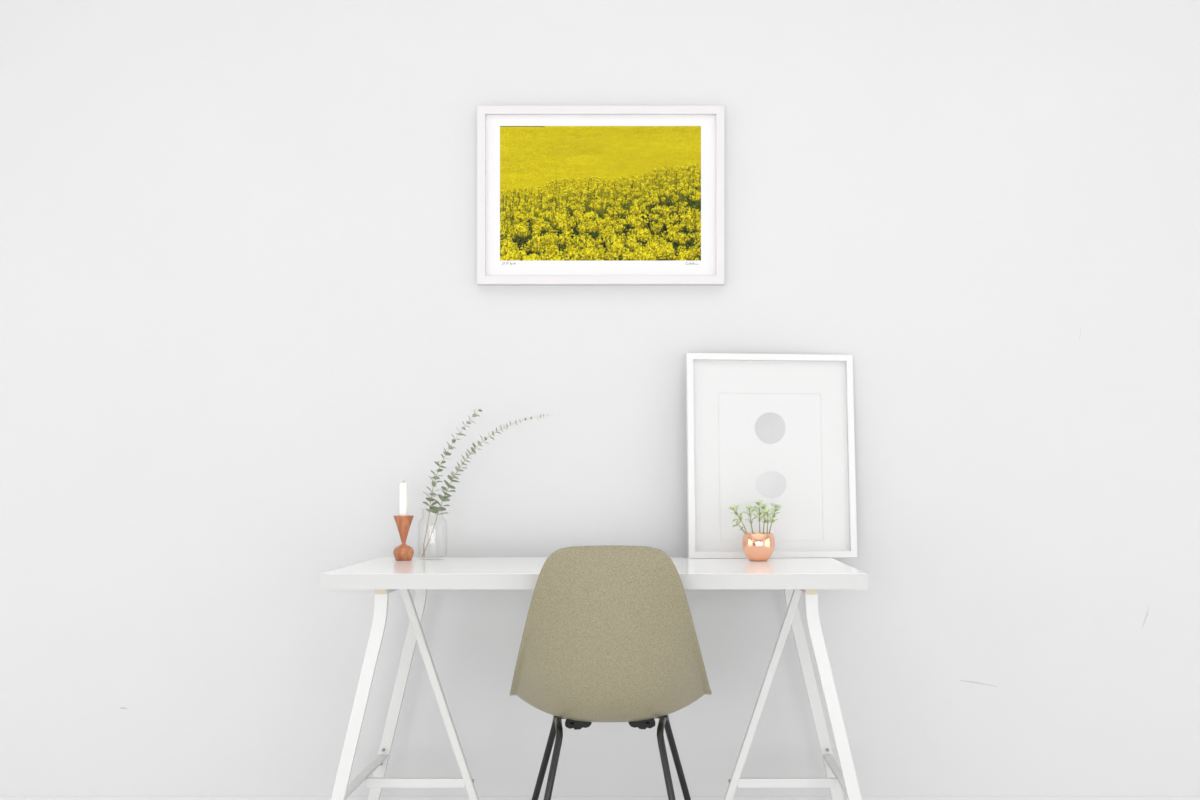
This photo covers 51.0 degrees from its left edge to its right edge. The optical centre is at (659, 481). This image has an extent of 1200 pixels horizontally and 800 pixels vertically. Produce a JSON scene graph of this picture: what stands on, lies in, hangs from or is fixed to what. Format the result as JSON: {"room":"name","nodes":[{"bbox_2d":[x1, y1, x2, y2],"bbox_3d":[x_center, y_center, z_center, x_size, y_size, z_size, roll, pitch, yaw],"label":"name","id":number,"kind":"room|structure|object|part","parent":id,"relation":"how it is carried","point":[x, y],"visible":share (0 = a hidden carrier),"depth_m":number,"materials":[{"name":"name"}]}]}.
{"room":"home office","nodes":[
{"label":"home office","id":0,"kind":"room"},
{"bbox_2d":[0,0,1199,795],"bbox_3d":[-0.100,-0.565,3.480,6.840,3.240,0.140,0,0,0],"label":"wall","id":1,"kind":"structure","parent":0,"point":[243,306],"depth_m":3.41,"materials":[{"name":"paint"}]},
{"bbox_2d":[0,796,1199,799],"bbox_3d":[-0.100,0.894,3.409,6.600,0.082,0.003,0,0,0],"label":"baseboard","id":2,"kind":"structure","parent":1,"relation":"attached to","point":[1,797],"depth_m":3.41,"materials":[{"name":"white paint"}]},
{"bbox_2d":[477,106,723,285],"bbox_3d":[-0.159,-0.773,3.394,0.666,0.480,0.030,0,0,0],"label":"wall frame","id":3,"kind":"object","parent":1,"relation":"attached to","point":[567,195],"visible":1,"depth_m":3.39,"materials":[{"name":"white"}]},
{"bbox_3d":[-0.481,-0.773,3.394,0.022,0.480,0.030,0,0,0],"label":"frame rail","id":4,"kind":"part","parent":3,"relation":"part of","materials":[{"name":"white wood"}]},
{"bbox_3d":[-0.159,-0.544,3.394,0.666,0.022,0.030,0,0,0],"label":"frame rail","id":5,"kind":"part","parent":3,"relation":"part of","materials":[{"name":"white wood"}]},
{"bbox_2d":[500,126,700,260],"bbox_3d":[-0.161,-0.779,3.390,0.542,0.363,0.001,0,0,0],"label":"print","id":6,"kind":"object","parent":3,"relation":"in","point":[568,193],"depth_m":3.39},
{"bbox_3d":[-0.159,-1.002,3.394,0.666,0.022,0.030,0,0,0],"label":"frame rail","id":7,"kind":"part","parent":3,"relation":"part of","materials":[{"name":"white wood"}]},
{"bbox_3d":[0.162,-0.773,3.394,0.022,0.480,0.030,0,0,0],"label":"frame rail","id":8,"kind":"part","parent":3,"relation":"part of","materials":[{"name":"white wood"}]},
{"bbox_3d":[-0.100,0.995,0.505,6.600,0.120,5.810,0,0,0],"label":"floor","id":9,"kind":"structure","parent":0,"visible":0},
{"bbox_2d":[331,589,478,799],"bbox_3d":[-0.588,0.585,3.054,0.403,0.700,0.497,0,0,0],"label":"trestle","id":10,"kind":"object","parent":9,"relation":"on","point":[342,789],"visible":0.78,"depth_m":3.04,"materials":[{"name":"white wood"}]},
{"bbox_3d":[-0.698,0.586,2.815,0.177,0.682,0.012,0,0,0],"label":"leg","id":11,"kind":"part","parent":10,"relation":"part of","materials":[{"name":"white wood"}]},
{"bbox_3d":[-0.698,0.586,3.290,0.177,0.682,0.012,0,0,0],"label":"leg","id":12,"kind":"part","parent":10,"relation":"part of","materials":[{"name":"white wood"}]},
{"bbox_3d":[-0.512,0.587,3.050,0.242,0.678,0.018,0,0,0],"label":"leg","id":13,"kind":"part","parent":10,"relation":"part of","materials":[{"name":"white wood"}]},
{"bbox_2d":[320,557,867,588],"bbox_3d":[-0.145,0.218,3.050,1.200,0.034,0.600,0,0,0],"label":"desk","id":14,"kind":"object","parent":10,"relation":"on","point":[383,572],"visible":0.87,"depth_m":2.76,"materials":[{"name":"white paint"}]},
{"bbox_2d":[393,515,413,560],"bbox_3d":[-0.658,0.143,3.222,0.053,0.115,0.053,0,0,0],"label":"candle holder","id":15,"kind":"object","parent":14,"relation":"on","point":[403,552],"visible":0.99,"depth_m":3.21,"materials":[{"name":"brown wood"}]},
{"bbox_2d":[399,481,407,515],"bbox_3d":[-0.658,0.052,3.222,0.021,0.113,0.021,0,0,0],"label":"candle","id":16,"kind":"object","parent":15,"relation":"in","point":[403,510],"visible":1,"depth_m":3.21,"materials":[{"name":"white wax"}]},
{"bbox_2d":[418,509,445,559],"bbox_3d":[-0.589,0.136,3.255,0.075,0.131,0.075,0,0,0],"label":"glass jar","id":17,"kind":"object","parent":14,"relation":"on","point":[443,509],"visible":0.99,"depth_m":3.25,"materials":[{"name":"clear glass"}]},
{"bbox_2d":[422,409,481,555],"bbox_3d":[-0.545,-0.001,3.283,0.158,0.388,0.052,0,0,-35],"label":"branch","id":18,"kind":"object","parent":17,"relation":"in","point":[430,499],"visible":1,"depth_m":3.26,"materials":[{"name":"green plant"}]},
{"bbox_2d":[422,414,552,556],"bbox_3d":[-0.451,0.006,3.288,0.341,0.378,0.043,0,0,-15],"label":"branch","id":19,"kind":"object","parent":17,"relation":"in","point":[435,509],"visible":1,"depth_m":3.27,"materials":[{"name":"green plant"}]},
{"bbox_3d":[-0.145,0.218,3.050,1.198,0.034,0.598,0,0,0],"label":"panel","id":20,"kind":"part","parent":14,"relation":"part of","materials":[{"name":"white paint"}]},
{"bbox_2d":[728,499,781,560],"bbox_3d":[0.241,0.122,3.210,0.140,0.157,0.097,0,0,0],"label":"potted succulent","id":21,"kind":"object","parent":14,"relation":"on","point":[759,546],"visible":1,"depth_m":3.18,"materials":[{"name":"orange metal"}]},
{"bbox_2d":[742,533,774,560],"bbox_3d":[0.251,0.166,3.205,0.085,0.071,0.085,0,0,0],"label":"pot","id":22,"kind":"object","parent":21,"relation":"attached to","point":[755,546],"depth_m":3.17,"materials":[{"name":"orange metal"}]},
{"bbox_2d":[686,353,856,558],"bbox_3d":[0.297,-0.070,3.349,0.451,0.546,0.073,0,0,-6],"label":"frame","id":23,"kind":"object","parent":14,"relation":"on","point":[778,429],"visible":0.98,"depth_m":3.35,"materials":[{"name":"white wood"}]},
{"bbox_3d":[0.081,-0.070,3.325,0.017,0.546,0.024,0,-5,-6],"label":"frame rail","id":24,"kind":"part","parent":23,"relation":"part of","materials":[{"name":"white wood"}]},
{"bbox_3d":[0.294,-0.334,3.372,0.451,0.017,0.024,0,-5,-6],"label":"frame rail","id":25,"kind":"part","parent":23,"relation":"part of","materials":[{"name":"white wood"}]},
{"bbox_3d":[0.299,0.193,3.325,0.451,0.017,0.024,0,-5,-6],"label":"frame rail","id":26,"kind":"part","parent":23,"relation":"part of","materials":[{"name":"white wood"}]},
{"bbox_3d":[0.512,-0.070,3.372,0.017,0.546,0.024,0,-5,-6],"label":"frame rail","id":27,"kind":"part","parent":23,"relation":"part of","materials":[{"name":"white wood"}]},
{"bbox_2d":[510,545,711,799],"bbox_3d":[-0.113,0.534,2.872,0.477,0.802,0.468,0,0,-2],"label":"shell chair","id":28,"kind":"object","parent":9,"relation":"on","point":[609,633],"visible":1,"depth_m":2.70,"materials":[{"name":"beige fabric"}]},
{"bbox_3d":[-0.265,0.731,2.974,0.051,0.388,0.207,0,0,-28],"label":"leg","id":29,"kind":"part","parent":28,"relation":"part of","materials":[{"name":"black metal"}]},
{"bbox_3d":[-0.239,0.731,2.775,0.051,0.388,0.206,0,0,13],"label":"leg","id":30,"kind":"part","parent":28,"relation":"part of","materials":[{"name":"black metal"}]},
{"bbox_3d":[0.017,0.731,2.781,0.051,0.388,0.207,0,0,-16],"label":"leg","id":31,"kind":"part","parent":28,"relation":"part of","materials":[{"name":"black metal"}]},
{"bbox_3d":[0.033,0.731,2.982,0.051,0.388,0.207,0,0,25],"label":"leg","id":32,"kind":"part","parent":28,"relation":"part of","materials":[{"name":"black metal"}]},
{"bbox_2d":[724,589,861,799],"bbox_3d":[0.302,0.585,3.054,0.403,0.700,0.497,0,0,0],"label":"trestle","id":33,"kind":"object","parent":9,"relation":"on","point":[845,776],"visible":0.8,"depth_m":3.04,"materials":[{"name":"white wood"}]},
{"bbox_3d":[0.227,0.587,3.050,0.242,0.678,0.018,0,0,0],"label":"leg","id":34,"kind":"part","parent":33,"relation":"part of","materials":[{"name":"white wood"}]},
{"bbox_3d":[0.413,0.586,3.290,0.177,0.682,0.012,0,0,0],"label":"leg","id":35,"kind":"part","parent":33,"relation":"part of","materials":[{"name":"white wood"}]},
{"bbox_3d":[0.413,0.586,2.815,0.177,0.682,0.012,0,0,0],"label":"leg","id":36,"kind":"part","parent":33,"relation":"part of","materials":[{"name":"white wood"}]}
]}

